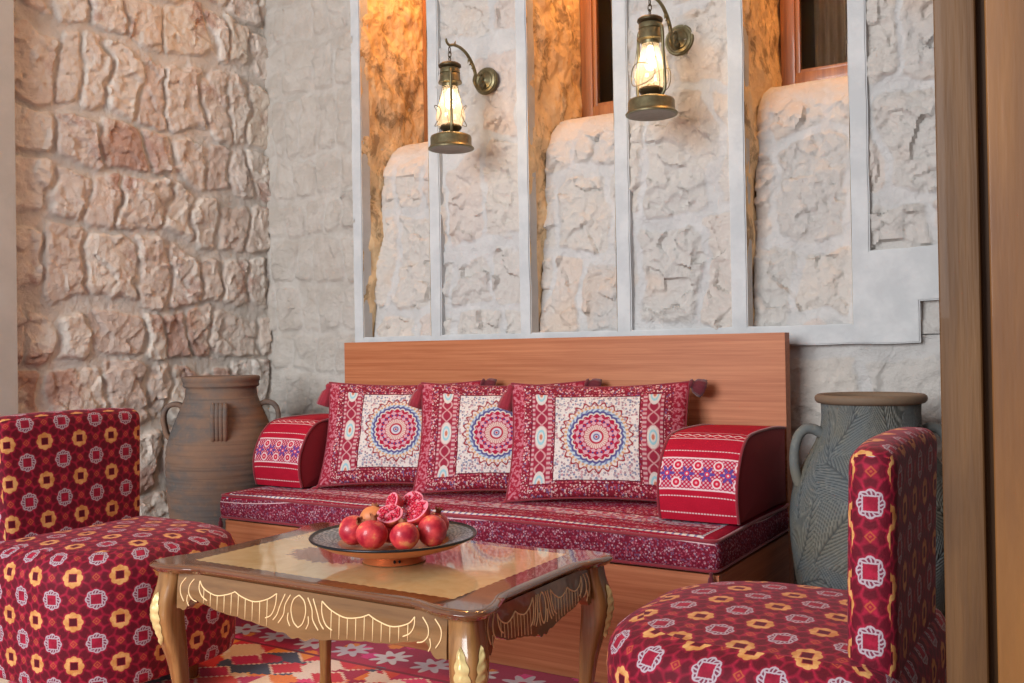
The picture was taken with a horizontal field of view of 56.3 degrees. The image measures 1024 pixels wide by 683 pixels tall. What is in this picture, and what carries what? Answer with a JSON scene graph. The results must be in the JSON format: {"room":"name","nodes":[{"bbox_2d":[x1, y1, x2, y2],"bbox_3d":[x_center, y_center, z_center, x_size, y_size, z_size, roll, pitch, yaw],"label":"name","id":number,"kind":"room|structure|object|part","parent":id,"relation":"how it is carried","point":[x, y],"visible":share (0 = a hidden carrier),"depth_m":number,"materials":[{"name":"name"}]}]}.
{"room":"traditional dwelling","nodes":[
{"label":"traditional dwelling","id":0,"kind":"room"},
{"bbox_2d":[14,0,271,517],"bbox_3d":[-1.383,-0.640,4.074,0.298,3.200,1.890,-1,-1,32],"label":"wall","id":1,"kind":"structure","parent":0,"point":[143,241],"depth_m":3.73,"materials":[{"name":"stone"}]},
{"bbox_2d":[0,0,17,416],"bbox_3d":[-2.036,-0.639,3.035,0.375,3.200,0.735,-1,-1,32],"label":"trim","id":2,"kind":"structure","parent":1,"relation":"attached to","point":[8,257],"depth_m":3.22,"materials":[{"name":"beige stone"}]},
{"bbox_2d":[263,0,941,583],"bbox_3d":[0.547,-0.674,3.568,3.616,3.196,0.505,-1,-1,32],"label":"wall","id":3,"kind":"structure","parent":0,"point":[679,164],"depth_m":3.60,"materials":[{"name":"stone"}]},
{"bbox_2d":[422,0,427,141],"bbox_3d":[-0.223,-1.476,4.362,0.346,1.150,0.156,-1,-1,32],"label":"window","id":4,"kind":"structure","parent":3,"relation":"in","point":[423,1],"depth_m":4.38,"materials":[{"name":"brown wood"}]},
{"bbox_2d":[428,38,497,153],"bbox_3d":[-0.183,-0.902,3.557,0.168,0.408,0.329,-1,-1,32],"label":"wall lantern","id":5,"kind":"object","parent":3,"relation":"attached to","point":[449,141],"visible":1,"depth_m":3.47,"materials":[{"name":"gold metal"}]},
{"bbox_3d":[-0.227,-1.045,3.490,0.012,0.060,0.012,-1,-1,-13],"label":"chain","id":6,"kind":"part","parent":5,"relation":"part of","materials":[{"name":"gold metal"}]},
{"bbox_2d":[438,66,461,88],"bbox_3d":[-0.226,-0.960,3.489,0.086,0.068,0.086,-1,-1,32],"label":"hood","id":7,"kind":"object","parent":5,"relation":"attached to","point":[449,75],"depth_m":3.46,"materials":[{"name":"gold metal"}]},
{"bbox_3d":[-0.223,-0.777,3.487,0.080,0.047,0.080,-1,-1,32],"label":"burner","id":8,"kind":"part","parent":5,"relation":"part of","materials":[{"name":"gold metal"}]},
{"bbox_3d":[-0.225,-0.901,3.488,0.026,0.047,0.026,-1,-1,32],"label":"bulb","id":9,"kind":"part","parent":5,"relation":"part of","materials":[{"name":"beige"}]},
{"bbox_3d":[-0.222,-0.727,3.486,0.168,0.058,0.168,-1,-1,32],"label":"tank","id":10,"kind":"part","parent":5,"relation":"part of","materials":[{"name":"gold metal"}]},
{"bbox_3d":[-0.222,-0.700,3.486,0.147,0.004,0.147,0,-1,-45],"label":"tank","id":11,"kind":"part","parent":5,"relation":"part of","materials":[{"name":"metal"}]},
{"bbox_3d":[-0.105,-1.004,3.687,0.106,0.106,0.026,-1,-1,32],"label":"wall plate","id":12,"kind":"part","parent":5,"relation":"part of","materials":[{"name":"gold metal"}]},
{"bbox_2d":[580,0,612,116],"bbox_3d":[0.469,-1.491,3.935,0.353,1.150,0.156,-1,-1,32],"label":"window","id":13,"kind":"structure","parent":3,"relation":"in","point":[595,15],"depth_m":3.94,"materials":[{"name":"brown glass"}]},
{"bbox_3d":[0.446,-1.494,3.889,0.241,1.045,0.005,-1,-1,32],"label":"pane","id":14,"kind":"part","parent":13,"relation":"part of","materials":[{"name":"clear glass"}]},
{"bbox_2d":[350,0,938,344],"bbox_3d":[0.651,-1.131,3.248,3.097,2.300,0.057,-1,-1,32],"label":"trim","id":15,"kind":"structure","parent":3,"relation":"attached to","point":[889,286],"depth_m":3.37,"materials":[{"name":"paint"}]},
{"bbox_2d":[625,0,693,120],"bbox_3d":[0.488,-0.930,3.144,0.168,0.408,0.329,-1,-1,33],"label":"wall lantern","id":16,"kind":"object","parent":3,"relation":"attached to","point":[652,104],"visible":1,"depth_m":3.06,"materials":[{"name":"gold metal"}]},
{"bbox_2d":[637,20,660,46],"bbox_3d":[0.444,-0.988,3.076,0.086,0.068,0.086,-1,-1,33],"label":"hood","id":17,"kind":"object","parent":16,"relation":"attached to","point":[649,33],"depth_m":3.05,"materials":[{"name":"gold metal"}]},
{"bbox_3d":[0.443,-1.073,3.077,0.012,0.060,0.012,-1,-1,-12],"label":"chain","id":18,"kind":"part","parent":16,"relation":"part of","materials":[{"name":"gold metal"}]},
{"bbox_3d":[0.445,-0.928,3.076,0.026,0.047,0.026,-1,-1,33],"label":"bulb","id":19,"kind":"part","parent":16,"relation":"part of","materials":[{"name":"beige glass"}]},
{"bbox_3d":[0.447,-0.804,3.075,0.080,0.047,0.080,-1,-1,33],"label":"burner","id":20,"kind":"part","parent":16,"relation":"part of","materials":[{"name":"gold metal"}]},
{"bbox_3d":[0.448,-0.755,3.074,0.168,0.058,0.168,-1,-1,33],"label":"tank","id":21,"kind":"part","parent":16,"relation":"part of","materials":[{"name":"gold metal"}]},
{"bbox_3d":[0.448,-0.728,3.074,0.147,0.004,0.147,-1,-1,28],"label":"tank","id":22,"kind":"part","parent":16,"relation":"part of","materials":[{"name":"metal"}]},
{"bbox_3d":[0.568,-1.032,3.272,0.106,0.106,0.026,-1,-1,33],"label":"wall plate","id":23,"kind":"part","parent":16,"relation":"part of","materials":[{"name":"gold metal"}]},
{"bbox_2d":[780,0,847,85],"bbox_3d":[1.163,-1.506,3.508,0.331,1.150,0.156,-1,-1,32],"label":"window","id":24,"kind":"structure","parent":3,"relation":"in","point":[813,32],"depth_m":3.48,"materials":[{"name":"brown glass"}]},
{"bbox_3d":[1.140,-1.509,3.462,0.219,1.045,0.005,-1,-1,32],"label":"pane","id":25,"kind":"part","parent":24,"relation":"part of","materials":[{"name":"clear glass"}]},
{"bbox_2d":[370,0,939,334],"bbox_3d":[0.596,-0.675,3.711,4.050,3.200,0.655,-1,-1,32],"label":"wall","id":26,"kind":"structure","parent":0,"point":[409,109],"depth_m":3.94,"materials":[{"name":"stone"}]},
{"bbox_3d":[-0.574,0.958,0.941,6.400,0.080,6.200,-1,-1,32],"label":"floor","id":27,"kind":"structure","parent":0,"visible":0},
{"bbox_2d":[160,375,280,529],"bbox_3d":[-1.105,0.541,3.657,0.413,0.821,0.418,0,-1,-41],"label":"clay jar","id":28,"kind":"object","parent":27,"relation":"on","point":[220,420],"visible":0.58,"depth_m":3.50,"materials":[{"name":"brown ceramic"}]},
{"bbox_3d":[-1.282,0.299,3.617,0.084,0.143,0.060,-1,-1,-14],"label":"handle","id":29,"kind":"part","parent":28,"relation":"part of","materials":[{"name":"brown ceramic"}]},
{"bbox_3d":[-1.066,0.294,3.487,0.060,0.143,0.084,-1,-1,-14],"label":"handle","id":30,"kind":"part","parent":28,"relation":"part of","materials":[{"name":"brown ceramic"}]},
{"bbox_3d":[-0.937,0.294,3.703,0.084,0.143,0.060,-1,-1,-14],"label":"handle","id":31,"kind":"part","parent":28,"relation":"part of","materials":[{"name":"brown ceramic"}]},
{"bbox_2d":[0,617,596,682],"bbox_3d":[-0.493,0.923,1.952,2.520,0.005,1.808,-1,-1,32],"label":"rug","id":32,"kind":"object","parent":27,"relation":"on","point":[258,653],"visible":0.45,"depth_m":2.75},
{"bbox_2d":[0,408,235,682],"bbox_3d":[-1.067,0.563,2.600,0.533,0.744,0.576,-1,-1,32],"label":"slipper chair","id":33,"kind":"object","parent":32,"relation":"on","point":[78,583],"visible":0.98,"depth_m":2.47,"materials":[{"name":"fabric"}]},
{"bbox_3d":[-1.245,0.517,2.710,0.095,0.644,0.452,-1,-1,32],"label":"backrest","id":34,"kind":"part","parent":33,"relation":"part of","materials":[{"name":"fabric"}]},
{"bbox_3d":[-1.065,0.679,2.599,0.533,0.343,0.576,-1,-1,32],"label":"seat","id":35,"kind":"part","parent":33,"relation":"part of","materials":[{"name":"fabric"}]},
{"bbox_3d":[-0.892,0.888,2.669,0.042,0.090,0.042,-1,-1,32],"label":"leg","id":36,"kind":"part","parent":33,"relation":"part of","materials":[{"name":"brown wood"}]},
{"bbox_2d":[149,522,613,682],"bbox_3d":[-0.281,0.694,2.083,0.876,0.449,0.568,-1,-1,32],"label":"coffee table","id":37,"kind":"object","parent":32,"relation":"on","point":[467,596],"visible":0.92,"depth_m":1.92,"materials":[{"name":"brown wood"}]},
{"bbox_3d":[-0.742,0.711,2.086,0.070,0.429,0.070,-1,-1,32],"label":"leg","id":38,"kind":"part","parent":37,"relation":"part of","materials":[{"name":"brown wood"}]},
{"bbox_3d":[-0.488,0.711,2.494,0.070,0.429,0.070,-1,-1,32],"label":"leg","id":39,"kind":"part","parent":37,"relation":"part of","materials":[{"name":"brown wood"}]},
{"bbox_2d":[308,521,476,566],"bbox_3d":[-0.253,0.438,2.049,0.357,0.058,0.357,-1,-1,32],"label":"dish","id":40,"kind":"object","parent":37,"relation":"on","point":[387,555],"visible":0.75,"depth_m":2.00,"materials":[{"name":"ceramic"}]},
{"bbox_2d":[339,515,364,544],"bbox_3d":[-0.337,0.401,2.039,0.062,0.064,0.062,-1,-1,5],"label":"pomegranate","id":41,"kind":"object","parent":40,"relation":"in","point":[348,526],"visible":0.85,"depth_m":2.02,"materials":[{"name":"red food"}]},
{"bbox_3d":[-0.320,0.380,2.019,0.019,0.019,0.015,0,-40,-40],"label":"crown","id":42,"kind":"part","parent":41,"relation":"part of","materials":[{"name":"red food"}]},
{"bbox_2d":[360,502,379,520],"bbox_3d":[-0.308,0.389,2.116,0.057,0.061,0.057,-1,-1,-33],"label":"pomegranate","id":43,"kind":"object","parent":40,"relation":"on","point":[373,508],"visible":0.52,"depth_m":2.10,"materials":[{"name":"orange food"}]},
{"bbox_2d":[356,513,387,549],"bbox_3d":[-0.291,0.394,1.989,0.065,0.076,0.067,-1,-1,-37],"label":"pomegranate","id":44,"kind":"object","parent":40,"relation":"in","point":[371,534],"visible":1,"depth_m":1.97,"materials":[{"name":"red food"}]},
{"bbox_3d":[-0.287,0.365,1.993,0.020,0.016,0.020,11,-8,-39],"label":"crown","id":45,"kind":"part","parent":44,"relation":"part of","materials":[{"name":"orange food"}]},
{"bbox_2d":[386,513,393,542],"bbox_3d":[-0.263,0.399,2.062,0.061,0.068,0.059,-1,-1,32],"label":"pomegranate","id":46,"kind":"object","parent":40,"relation":"in","point":[389,529],"visible":0.14,"depth_m":2.03,"materials":[{"name":"red food"}]},
{"bbox_2d":[377,504,402,526],"bbox_3d":[-0.259,0.370,2.031,0.055,0.044,0.054,-1,-1,-35],"label":"pomegranate","id":47,"kind":"object","parent":46,"relation":"on","point":[396,512],"visible":0.96,"depth_m":2.02,"materials":[{"name":"red food"}]},
{"bbox_2d":[385,492,403,507],"bbox_3d":[-0.254,0.349,2.086,0.034,0.040,0.054,-1,-1,-30],"label":"pomegranate","id":48,"kind":"object","parent":46,"relation":"on","point":[394,498],"visible":0.77,"depth_m":2.07,"materials":[{"name":"red food"}]},
{"bbox_2d":[389,518,419,549],"bbox_3d":[-0.222,0.399,1.976,0.060,0.064,0.060,-1,-1,22],"label":"pomegranate","id":49,"kind":"object","parent":40,"relation":"in","point":[404,535],"visible":0.97,"depth_m":1.96,"materials":[{"name":"red food"}]},
{"bbox_2d":[403,491,423,510],"bbox_3d":[-0.215,0.351,2.096,0.050,0.045,0.040,-1,-1,22],"label":"pomegranate","id":50,"kind":"object","parent":40,"relation":"on","point":[412,497],"visible":0.74,"depth_m":2.09,"materials":[{"name":"red food"}]},
{"bbox_2d":[417,515,446,546],"bbox_3d":[-0.174,0.400,2.023,0.074,0.066,0.066,-1,-1,10],"label":"pomegranate","id":51,"kind":"object","parent":40,"relation":"in","point":[432,529],"visible":0.8,"depth_m":2.00,"materials":[{"name":"red food"}]},
{"bbox_2d":[404,500,430,525],"bbox_3d":[-0.201,0.367,2.046,0.054,0.051,0.062,-1,-1,-31],"label":"pomegranate","id":52,"kind":"object","parent":51,"relation":"on","point":[421,509],"visible":0.9,"depth_m":2.04,"materials":[{"name":"red food"}]},
{"bbox_2d":[430,506,448,530],"bbox_3d":[-0.168,0.396,2.102,0.061,0.069,0.059,-1,-1,-29],"label":"pomegranate","id":53,"kind":"object","parent":40,"relation":"in","point":[438,510],"visible":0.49,"depth_m":2.09,"materials":[{"name":"red food"}]},
{"bbox_3d":[-0.161,0.370,2.102,0.018,0.014,0.018,12,1,5],"label":"crown","id":54,"kind":"part","parent":53,"relation":"part of","materials":[{"name":"brown food"}]},
{"bbox_3d":[-0.074,0.696,1.671,0.070,0.429,0.070,-1,-1,32],"label":"leg","id":55,"kind":"part","parent":37,"relation":"part of","materials":[{"name":"brown wood"}]},
{"bbox_3d":[0.179,0.696,2.079,0.070,0.429,0.070,-1,-1,32],"label":"leg","id":56,"kind":"part","parent":37,"relation":"part of","materials":[{"name":"brown wood"}]},
{"bbox_2d":[606,427,946,682],"bbox_3d":[0.469,0.531,1.732,0.533,0.744,0.576,-1,-1,32],"label":"slipper chair","id":57,"kind":"object","parent":32,"relation":"on","point":[888,626],"visible":1,"depth_m":1.55,"materials":[{"name":"fabric"}]},
{"bbox_3d":[0.470,0.646,1.731,0.533,0.343,0.576,-1,-1,32],"label":"seat","id":58,"kind":"part","parent":57,"relation":"part of","materials":[{"name":"fabric"}]},
{"bbox_3d":[0.646,0.477,1.623,0.095,0.644,0.452,-1,-1,32],"label":"backrest","id":59,"kind":"part","parent":57,"relation":"part of","materials":[{"name":"fabric"}]},
{"bbox_2d":[225,332,793,682],"bbox_3d":[-0.064,0.460,3.159,1.782,0.942,0.678,-1,-1,32],"label":"wooden bench","id":60,"kind":"object","parent":27,"relation":"on","point":[747,375],"visible":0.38,"depth_m":3.07,"materials":[{"name":"brown wood"}]},
{"bbox_3d":[-0.232,0.768,2.876,1.782,0.326,0.020,-1,-1,32],"label":"panel","id":61,"kind":"part","parent":60,"relation":"part of","materials":[{"name":"brown wood"}]},
{"bbox_2d":[218,483,789,582],"bbox_3d":[-0.089,0.566,3.133,1.810,0.124,0.662,-1,-1,32],"label":"seat cushion","id":62,"kind":"object","parent":60,"relation":"on","point":[633,532],"visible":0.63,"depth_m":2.74,"materials":[{"name":"red fabric"}]},
{"bbox_2d":[252,413,328,487],"bbox_3d":[-0.725,0.400,3.621,0.250,0.238,0.466,-1,-1,32],"label":"bolster armrest","id":63,"kind":"object","parent":62,"relation":"on","point":[289,451],"visible":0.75,"depth_m":3.44,"materials":[{"name":"red fabric"}]},
{"bbox_3d":[-0.624,0.400,3.561,0.014,0.233,0.462,-1,-1,32],"label":"panel","id":64,"kind":"part","parent":63,"relation":"part of","materials":[{"name":"red fabric"}]},
{"bbox_2d":[310,378,496,488],"bbox_3d":[-0.391,0.339,3.417,0.672,0.406,0.182,-1,-1,7],"label":"throw pillow","id":65,"kind":"object","parent":62,"relation":"on","point":[374,435],"visible":0.6,"depth_m":3.38,"materials":[{"name":"red fabric"}]},
{"bbox_2d":[408,378,601,493],"bbox_3d":[-0.034,0.332,3.208,0.672,0.406,0.184,-1,-1,8],"label":"throw pillow","id":66,"kind":"object","parent":62,"relation":"on","point":[466,440],"visible":0.51,"depth_m":3.18,"materials":[{"name":"red fabric"}]},
{"bbox_2d":[497,379,707,502],"bbox_3d":[0.277,0.325,3.002,0.672,0.406,0.184,-1,-1,8],"label":"throw pillow","id":67,"kind":"object","parent":62,"relation":"on","point":[569,442],"visible":0.8,"depth_m":2.96,"materials":[{"name":"red fabric"}]},
{"bbox_2d":[656,424,785,524],"bbox_3d":[0.620,0.371,2.793,0.251,0.238,0.466,-1,-1,32],"label":"bolster armrest","id":68,"kind":"object","parent":62,"relation":"on","point":[725,474],"visible":1,"depth_m":2.63,"materials":[{"name":"red fabric"}]},
{"bbox_3d":[0.721,0.371,2.733,0.014,0.233,0.462,-1,-1,32],"label":"panel","id":69,"kind":"part","parent":68,"relation":"part of","materials":[{"name":"red fabric"}]},
{"bbox_3d":[0.100,0.459,3.426,1.782,0.942,0.050,-1,-1,32],"label":"headboard","id":70,"kind":"part","parent":60,"relation":"part of","materials":[{"name":"brown wood"}]},
{"bbox_3d":[0.683,0.751,2.681,0.020,0.326,0.606,-1,-1,32],"label":"panel","id":71,"kind":"part","parent":60,"relation":"part of","materials":[{"name":"brown wood"}]},
{"bbox_2d":[789,392,944,617],"bbox_3d":[0.997,0.527,2.646,0.440,0.764,0.440,-1,-1,-31],"label":"jar","id":72,"kind":"object","parent":27,"relation":"on","point":[819,495],"visible":0.39,"depth_m":2.54,"materials":[{"name":"grey ceramic"}]},
{"bbox_3d":[0.820,0.315,2.659,0.099,0.175,0.029,-1,-1,4],"label":"handle","id":73,"kind":"part","parent":72,"relation":"part of","materials":[{"name":"grey ceramic"}]},
{"bbox_3d":[1.166,0.309,2.637,0.099,0.175,0.029,-1,-1,4],"label":"handle","id":74,"kind":"part","parent":72,"relation":"part of","materials":[{"name":"grey ceramic"}]},
{"bbox_2d":[933,0,997,682],"bbox_3d":[0.547,-0.693,1.182,0.056,3.190,0.047,-1,-1,32],"label":"door frame","id":75,"kind":"structure","parent":27,"relation":"on","point":[959,25],"depth_m":1.16,"materials":[{"name":"brown wood"}]},
{"bbox_2d":[984,0,1023,682],"bbox_3d":[0.745,-0.697,1.056,0.412,3.190,0.040,-1,-1,32],"label":"door","id":76,"kind":"structure","parent":27,"relation":"on","point":[1004,19],"depth_m":1.13,"materials":[{"name":"brown wood"}]}
]}

